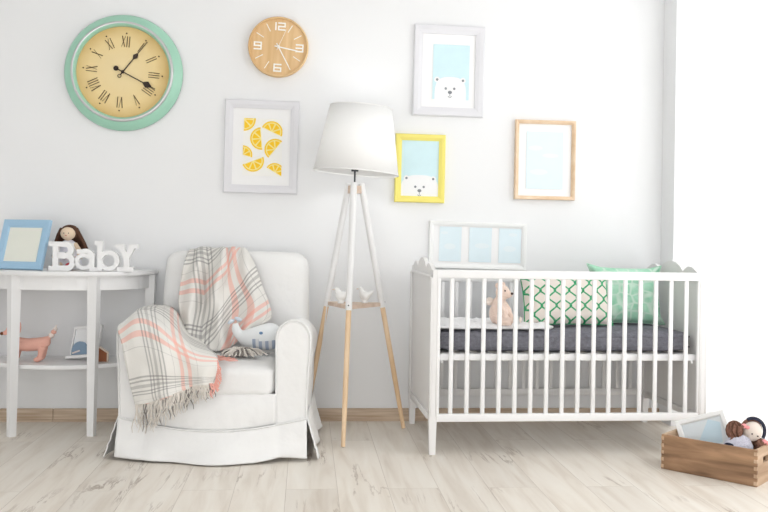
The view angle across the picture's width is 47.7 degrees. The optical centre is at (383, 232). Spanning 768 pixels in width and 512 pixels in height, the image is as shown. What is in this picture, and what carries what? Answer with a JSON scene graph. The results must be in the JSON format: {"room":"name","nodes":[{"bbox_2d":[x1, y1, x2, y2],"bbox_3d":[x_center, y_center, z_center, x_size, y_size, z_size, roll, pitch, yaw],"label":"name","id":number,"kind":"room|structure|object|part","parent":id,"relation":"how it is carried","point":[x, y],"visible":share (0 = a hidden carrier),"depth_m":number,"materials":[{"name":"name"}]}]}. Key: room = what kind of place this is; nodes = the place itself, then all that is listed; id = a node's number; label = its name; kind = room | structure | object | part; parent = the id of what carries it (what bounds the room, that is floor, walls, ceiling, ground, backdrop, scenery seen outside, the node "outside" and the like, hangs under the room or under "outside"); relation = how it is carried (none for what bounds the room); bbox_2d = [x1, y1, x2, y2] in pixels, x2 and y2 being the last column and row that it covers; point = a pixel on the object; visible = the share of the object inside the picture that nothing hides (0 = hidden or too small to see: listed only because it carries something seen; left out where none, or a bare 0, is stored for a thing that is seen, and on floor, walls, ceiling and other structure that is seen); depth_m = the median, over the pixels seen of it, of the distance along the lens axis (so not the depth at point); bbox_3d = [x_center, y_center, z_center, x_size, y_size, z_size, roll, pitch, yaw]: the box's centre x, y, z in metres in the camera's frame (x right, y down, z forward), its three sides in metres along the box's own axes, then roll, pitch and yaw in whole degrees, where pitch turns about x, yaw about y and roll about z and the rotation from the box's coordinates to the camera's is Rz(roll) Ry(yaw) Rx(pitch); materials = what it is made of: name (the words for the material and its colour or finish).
{"room":"children's room","nodes":[
{"label":"children's room","id":0,"kind":"room"},
{"bbox_2d":[0,0,663,408],"bbox_3d":[-0.592,-0.420,4.478,5.000,2.750,0.120,1,0,-5],"label":"wall","id":1,"kind":"structure","parent":0,"point":[597,65],"depth_m":4.45,"materials":[{"name":"white paint"}]},
{"bbox_2d":[64,15,182,130],"bbox_3d":[-1.298,-0.797,4.325,0.581,0.581,0.061,1,0,-5],"label":"wall clock","id":2,"kind":"object","parent":1,"relation":"attached to","point":[122,72],"visible":1,"depth_m":4.32,"materials":[{"name":"green"}]},
{"bbox_2d":[223,99,298,194],"bbox_3d":[-0.621,-0.433,4.403,0.372,0.472,0.021,1,0,-5],"label":"picture","id":3,"kind":"object","parent":1,"relation":"attached to","point":[261,137],"visible":1,"depth_m":4.40,"materials":[{"name":"white paper"}]},
{"bbox_2d":[242,118,282,176],"bbox_3d":[-0.616,-0.431,4.405,0.196,0.292,0.001,1,0,-5],"label":"print","id":4,"kind":"object","parent":3,"relation":"attached to","point":[262,138],"depth_m":4.41,"materials":[{"name":"white paper"}]},
{"bbox_2d":[248,16,308,77],"bbox_3d":[-0.534,-0.938,4.404,0.304,0.304,0.039,1,0,-5],"label":"wall clock","id":5,"kind":"object","parent":1,"relation":"attached to","point":[278,47],"visible":1,"depth_m":4.40,"materials":[{"name":"brown wood"}]},
{"bbox_2d":[0,408,658,421],"bbox_3d":[-0.824,0.919,4.380,4.566,0.063,0.022,1,0,-5],"label":"baseboard","id":6,"kind":"structure","parent":1,"relation":"attached to","point":[23,414],"depth_m":4.43,"materials":[{"name":"brown wood"}]},
{"bbox_2d":[394,133,445,202],"bbox_3d":[0.185,-0.329,4.474,0.259,0.352,0.022,1,0,-5],"label":"picture","id":7,"kind":"object","parent":1,"relation":"attached to","point":[420,157],"visible":0.99,"depth_m":4.47,"materials":[{"name":"yellow paint"}]},
{"bbox_2d":[401,140,438,196],"bbox_3d":[0.185,-0.329,4.476,0.193,0.286,0.001,1,0,-5],"label":"print","id":8,"kind":"object","parent":7,"relation":"attached to","point":[419,158],"depth_m":4.48,"materials":[{"name":"blue paper"}]},
{"bbox_2d":[412,24,484,117],"bbox_3d":[0.335,-0.834,4.490,0.368,0.470,0.021,2,0,-5],"label":"picture","id":9,"kind":"object","parent":1,"relation":"attached to","point":[448,60],"visible":1,"depth_m":4.49,"materials":[{"name":"white paper"}]},
{"bbox_2d":[432,44,469,99],"bbox_3d":[0.347,-0.827,4.493,0.190,0.284,0.001,2,0,-5],"label":"print","id":10,"kind":"object","parent":9,"relation":"attached to","point":[450,62],"depth_m":4.49,"materials":[{"name":"blue paper"}]},
{"bbox_2d":[428,221,526,270],"bbox_3d":[0.486,0.070,4.501,0.511,0.243,0.018,2,0,-5],"label":"picture","id":11,"kind":"object","parent":1,"relation":"attached to","point":[452,244],"visible":0.97,"depth_m":4.50,"materials":[{"name":"white paint"}]},
{"bbox_2d":[439,226,520,262],"bbox_3d":[0.499,0.066,4.503,0.429,0.179,0.001,2,0,-5],"label":"print","id":12,"kind":"object","parent":11,"relation":"attached to","point":[457,244],"depth_m":4.50,"materials":[{"name":"blue paper"}]},
{"bbox_2d":[514,119,575,200],"bbox_3d":[0.839,-0.376,4.530,0.320,0.414,0.028,1,0,-5],"label":"picture","id":13,"kind":"object","parent":1,"relation":"attached to","point":[544,150],"visible":1,"depth_m":4.53,"materials":[{"name":"brown wood"}]},
{"bbox_2d":[526,131,563,188],"bbox_3d":[0.838,-0.375,4.535,0.196,0.299,0.001,1,0,-5],"label":"print","id":14,"kind":"object","parent":13,"relation":"attached to","point":[544,149],"depth_m":4.54,"materials":[{"name":"blue"}]},
{"bbox_2d":[0,421,767,511],"bbox_3d":[-0.371,0.992,1.719,5.000,0.100,5.900,1,0,-5],"label":"floor","id":15,"kind":"structure","parent":0,"point":[382,466],"depth_m":3.42,"materials":[{"name":"brown wood"}]},
{"bbox_2d":[0,268,158,436],"bbox_3d":[-1.531,0.558,4.120,0.836,0.758,0.395,1,0,-5],"label":"console table","id":16,"kind":"object","parent":15,"relation":"on","point":[14,281],"visible":0.9,"depth_m":4.00,"materials":[{"name":"white paint"}]},
{"bbox_3d":[-1.699,0.565,3.980,0.046,0.738,0.046,1,0,43],"label":"leg","id":17,"kind":"part","parent":16,"relation":"part of","materials":[{"name":"white paint"}]},
{"bbox_2d":[0,219,51,270],"bbox_3d":[-1.700,0.058,4.114,0.254,0.237,0.108,1,0,15],"label":"picture frame","id":18,"kind":"object","parent":16,"relation":"on","point":[23,243],"visible":1,"depth_m":4.10,"materials":[{"name":"blue paint"}]},
{"bbox_2d":[0,322,56,361],"bbox_3d":[-1.676,0.514,4.100,0.262,0.187,0.072,1,0,-5],"label":"dachshund","id":19,"kind":"object","parent":16,"relation":"on","point":[40,344],"visible":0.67,"depth_m":4.08,"materials":[{"name":"pink fabric"}]},
{"bbox_2d":[0,356,117,369],"bbox_3d":[-1.535,0.622,4.150,0.744,0.018,0.335,1,0,-5],"label":"shelf","id":20,"kind":"object","parent":16,"relation":"attached to","point":[24,362],"depth_m":4.05,"materials":[{"name":"white paint"}]},
{"bbox_2d":[52,225,87,264],"bbox_3d":[-1.504,0.072,4.152,0.183,0.218,0.160,1,0,-3],"label":"doll","id":21,"kind":"object","parent":16,"relation":"on","point":[70,233],"visible":0.54,"depth_m":4.17,"materials":[{"name":"beige"}]},
{"bbox_2d":[65,325,103,358],"bbox_3d":[-1.441,0.529,4.183,0.162,0.168,0.068,1,0,5],"label":"ornament","id":22,"kind":"object","parent":16,"relation":"on","point":[78,349],"visible":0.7,"depth_m":4.19,"materials":[{"name":"white"}]},
{"bbox_3d":[-1.436,0.531,4.201,0.162,0.130,0.006,-5,-9,5],"label":"panel","id":23,"kind":"part","parent":22,"relation":"part of","materials":[{"name":"white"}]},
{"bbox_2d":[48,241,138,271],"bbox_3d":[-1.355,0.111,4.060,0.403,0.144,0.031,1,0,-5],"label":"letter sign","id":24,"kind":"object","parent":16,"relation":"on","point":[88,253],"visible":1,"depth_m":4.05,"materials":[{"name":"white paint"}]},
{"bbox_3d":[-1.345,0.571,4.016,0.046,0.738,0.046,1,0,7],"label":"leg","id":25,"kind":"part","parent":16,"relation":"part of","materials":[{"name":"white paint"}]},
{"bbox_2d":[98,346,108,361],"bbox_3d":[-1.341,0.579,4.135,0.058,0.072,0.038,1,0,-13],"label":"block","id":26,"kind":"object","parent":16,"relation":"on","point":[103,353],"visible":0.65,"depth_m":4.12,"materials":[{"name":"beige wood"}]},
{"bbox_3d":[-1.162,0.576,4.306,0.046,0.738,0.046,1,0,-5],"label":"leg","id":27,"kind":"part","parent":16,"relation":"part of","materials":[{"name":"white paint"}]},
{"bbox_2d":[103,250,322,465],"bbox_3d":[-0.719,0.520,3.931,0.907,0.860,0.853,1,0,-2],"label":"armchair","id":28,"kind":"object","parent":15,"relation":"on","point":[263,408],"visible":0.71,"depth_m":3.63,"materials":[{"name":"white fabric"}]},
{"bbox_3d":[-1.148,0.851,3.942,0.058,0.169,0.686,1,0,-2],"label":"skirt panel","id":29,"kind":"part","parent":28,"relation":"part of","materials":[{"name":"white fabric"}]},
{"bbox_3d":[-1.055,0.603,3.930,0.156,0.487,0.612,1,0,-2],"label":"armrest","id":30,"kind":"part","parent":28,"relation":"part of","materials":[{"name":"white fabric"}]},
{"bbox_2d":[117,246,271,432],"bbox_3d":[-0.827,0.449,3.934,0.643,0.766,0.838,1,0,-5],"label":"plaid blanket","id":31,"kind":"object","parent":28,"relation":"on","point":[168,354],"visible":0.98,"depth_m":3.77,"materials":[{"name":"fabric"}]},
{"bbox_3d":[-0.715,0.859,3.571,0.794,0.168,0.127,1,0,-2],"label":"skirt panel","id":32,"kind":"part","parent":28,"relation":"part of","materials":[{"name":"white fabric"}]},
{"bbox_3d":[-0.715,0.749,3.623,0.525,0.155,0.040,1,0,-2],"label":"panel","id":33,"kind":"part","parent":28,"relation":"part of","materials":[{"name":"white fabric"}]},
{"bbox_2d":[185,350,274,394],"bbox_3d":[-0.723,0.626,3.893,0.523,0.166,0.541,1,0,-2],"label":"seat cushion","id":34,"kind":"object","parent":28,"relation":"on","point":[249,375],"depth_m":3.64,"materials":[{"name":"white fabric"}]},
{"bbox_3d":[-0.716,0.434,4.227,0.702,0.686,0.252,1,0,-2],"label":"backrest","id":35,"kind":"part","parent":28,"relation":"part of","materials":[{"name":"white fabric"}]},
{"bbox_2d":[228,317,278,349],"bbox_3d":[-0.590,0.459,3.946,0.243,0.148,0.115,1,0,-1],"label":"plush","id":36,"kind":"object","parent":28,"relation":"on","point":[262,337],"visible":0.92,"depth_m":3.91,"materials":[{"name":"white fabric"}]},
{"bbox_3d":[-0.394,0.615,3.954,0.155,0.489,0.612,1,0,-2],"label":"armrest","id":37,"kind":"part","parent":28,"relation":"part of","materials":[{"name":"white fabric"}]},
{"bbox_3d":[-0.310,0.865,3.973,0.058,0.169,0.687,1,0,-2],"label":"skirt panel","id":38,"kind":"part","parent":28,"relation":"part of","materials":[{"name":"white fabric"}]},
{"bbox_2d":[312,102,404,446],"bbox_3d":[-0.124,0.175,4.138,0.508,1.569,0.530,1,0,-5],"label":"floor lamp","id":39,"kind":"object","parent":15,"relation":"on","point":[358,138],"visible":0.98,"depth_m":4.05,"materials":[{"name":"white fabric"}]},
{"bbox_3d":[-0.282,0.369,4.249,0.268,1.177,0.025,1,0,34],"label":"leg","id":40,"kind":"part","parent":39,"relation":"part of","materials":[{"name":"brown wood"}]},
{"bbox_3d":[-0.296,0.374,4.264,0.308,1.163,0.037,1,0,41],"label":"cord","id":41,"kind":"part","parent":39,"relation":"part of","materials":[{"name":"brown wood"}]},
{"bbox_2d":[332,287,345,302],"bbox_3d":[-0.204,0.299,4.127,0.090,0.077,0.035,1,0,-20],"label":"bird figurine","id":42,"kind":"object","parent":39,"relation":"on","point":[340,295],"visible":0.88,"depth_m":4.11,"materials":[{"name":"white ceramic"}]},
{"bbox_3d":[-0.163,0.370,3.999,0.025,1.177,0.267,1,0,4],"label":"leg","id":43,"kind":"part","parent":39,"relation":"part of","materials":[{"name":"brown wood"}]},
{"bbox_2d":[328,301,379,308],"bbox_3d":[-0.135,0.348,4.132,0.270,0.018,0.256,1,0,-5],"label":"shelf","id":44,"kind":"object","parent":39,"relation":"on","point":[348,304],"depth_m":4.12,"materials":[{"name":"brown wood"}]},
{"bbox_2d":[351,169,357,181],"bbox_3d":[-0.140,-0.262,4.162,0.034,0.155,0.034,1,0,-5],"label":"socket","id":45,"kind":"object","parent":39,"relation":"attached to","point":[352,170],"depth_m":4.16,"materials":[{"name":"grey metal"}]},
{"bbox_3d":[-0.131,-0.440,4.164,0.407,0.336,0.408,1,0,-5],"label":"lamp shade","id":46,"kind":"part","parent":39,"relation":"part of","materials":[{"name":"fabric"}]},
{"bbox_2d":[357,287,373,302],"bbox_3d":[-0.092,0.301,4.177,0.090,0.077,0.035,1,0,15],"label":"bird figurine","id":47,"kind":"object","parent":39,"relation":"on","point":[364,295],"visible":1,"depth_m":4.16,"materials":[{"name":"white ceramic"}]},
{"bbox_3d":[-0.007,0.374,4.228,0.267,1.177,0.025,1,0,-26],"label":"leg","id":48,"kind":"part","parent":39,"relation":"part of","materials":[{"name":"brown wood"}]},
{"bbox_2d":[408,257,707,454],"bbox_3d":[0.788,0.552,4.158,1.258,0.849,0.655,1,0,-6],"label":"crib","id":49,"kind":"object","parent":15,"relation":"on","point":[675,380],"visible":0.88,"depth_m":3.88,"materials":[{"name":"white paint"}]},
{"bbox_3d":[0.182,0.506,4.092,0.036,0.638,0.655,1,0,-6],"label":"panel moulding","id":50,"kind":"part","parent":49,"relation":"part of","materials":[{"name":"white paint"}]},
{"bbox_3d":[0.181,0.541,4.092,0.018,0.849,0.655,1,0,-6],"label":"panel","id":51,"kind":"part","parent":49,"relation":"part of","materials":[{"name":"white paint"}]},
{"bbox_3d":[0.234,0.494,3.782,0.017,0.594,0.020,1,0,-6],"label":"post","id":52,"kind":"part","parent":49,"relation":"part of","materials":[{"name":"white paint"}]},
{"bbox_3d":[0.760,0.239,4.471,1.204,0.036,0.024,1,0,-6],"label":"rail","id":53,"kind":"part","parent":49,"relation":"part of","materials":[{"name":"white paint"}]},
{"bbox_3d":[0.750,0.819,4.468,1.204,0.034,0.022,1,0,-6],"label":"rail","id":54,"kind":"part","parent":49,"relation":"part of","materials":[{"name":"white paint"}]},
{"bbox_2d":[440,323,689,350],"bbox_3d":[0.789,0.490,4.161,1.174,0.106,0.553,1,0,-6],"label":"mattress","id":55,"kind":"object","parent":49,"relation":"in","point":[632,328],"visible":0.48,"depth_m":3.90,"materials":[{"name":"grey fabric"}]},
{"bbox_2d":[440,316,552,329],"bbox_3d":[0.492,0.412,4.085,0.560,0.041,0.468,1,0,-6],"label":"throw","id":56,"kind":"object","parent":55,"relation":"on","point":[459,322],"visible":0.56,"depth_m":3.91,"materials":[{"name":"white fabric"}]},
{"bbox_2d":[486,282,521,325],"bbox_3d":[0.537,0.325,3.953,0.159,0.197,0.123,1,0,25],"label":"teddy bear","id":57,"kind":"object","parent":56,"relation":"on","point":[507,315],"visible":0.73,"depth_m":3.93},
{"bbox_2d":[520,279,613,325],"bbox_3d":[0.855,0.310,4.089,0.437,0.249,0.160,1,0,-9],"label":"cushion","id":58,"kind":"object","parent":55,"relation":"on","point":[539,284],"visible":0.49,"depth_m":4.04,"materials":[{"name":"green fabric"}]},
{"bbox_2d":[587,263,664,324],"bbox_3d":[1.178,0.301,4.233,0.390,0.295,0.139,1,0,-7],"label":"cushion","id":59,"kind":"object","parent":55,"relation":"on","point":[617,285],"visible":0.47,"depth_m":4.19,"materials":[{"name":"fabric"}]},
{"bbox_3d":[0.818,0.816,3.844,1.204,0.034,0.022,1,0,-6],"label":"rail","id":60,"kind":"part","parent":49,"relation":"part of","materials":[{"name":"white paint"}]},
{"bbox_3d":[0.820,0.556,3.869,1.184,0.029,0.016,1,0,-6],"label":"bed rail","id":61,"kind":"part","parent":49,"relation":"part of","materials":[{"name":"white paint"}]},
{"bbox_3d":[0.828,0.191,3.848,1.204,0.036,0.024,1,0,-6],"label":"rail","id":62,"kind":"part","parent":49,"relation":"part of","materials":[{"name":"white paint"}]},
{"bbox_3d":[1.396,0.562,4.224,0.018,0.849,0.655,1,0,-6],"label":"panel","id":63,"kind":"part","parent":49,"relation":"part of","materials":[{"name":"white paint"}]},
{"bbox_3d":[1.396,0.527,4.224,0.036,0.638,0.655,1,0,-6],"label":"panel moulding","id":64,"kind":"part","parent":49,"relation":"part of","materials":[{"name":"white paint"}]},
{"bbox_3d":[1.413,0.514,3.910,0.017,0.594,0.020,1,0,-6],"label":"post","id":65,"kind":"part","parent":49,"relation":"part of","materials":[{"name":"white paint"}]},
{"bbox_2d":[661,429,767,486],"bbox_3d":[1.359,0.911,3.549,0.386,0.142,0.201,1,0,42],"label":"wooden crate","id":66,"kind":"object","parent":15,"relation":"on","point":[734,464],"visible":0.89,"depth_m":3.46,"materials":[{"name":"brown wood"}]},
{"bbox_2d":[674,409,727,443],"bbox_3d":[1.337,0.840,3.625,0.247,0.216,0.060,1,0,27],"label":"picture frame","id":67,"kind":"object","parent":66,"relation":"in","point":[711,426],"visible":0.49,"depth_m":3.63,"materials":[{"name":"white paint"}]},
{"bbox_2d":[700,420,722,442],"bbox_3d":[1.347,0.835,3.620,0.125,0.102,0.001,-22,-27,25],"label":"print","id":68,"kind":"object","parent":67,"relation":"attached to","point":[712,432],"depth_m":3.61},
{"bbox_2d":[658,0,695,425],"bbox_3d":[1.837,-0.396,1.797,0.230,2.750,5.650,1,0,-5],"label":"wall","id":69,"kind":"structure","parent":0,"point":[679,15],"depth_m":4.45,"materials":[{"name":"white paint"}]},
{"bbox_2d":[692,0,767,440],"bbox_3d":[1.719,-0.331,2.808,0.054,2.590,3.285,1,0,-5],"label":"window","id":70,"kind":"structure","parent":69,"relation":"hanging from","point":[730,182],"depth_m":4.00,"materials":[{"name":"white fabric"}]}
]}

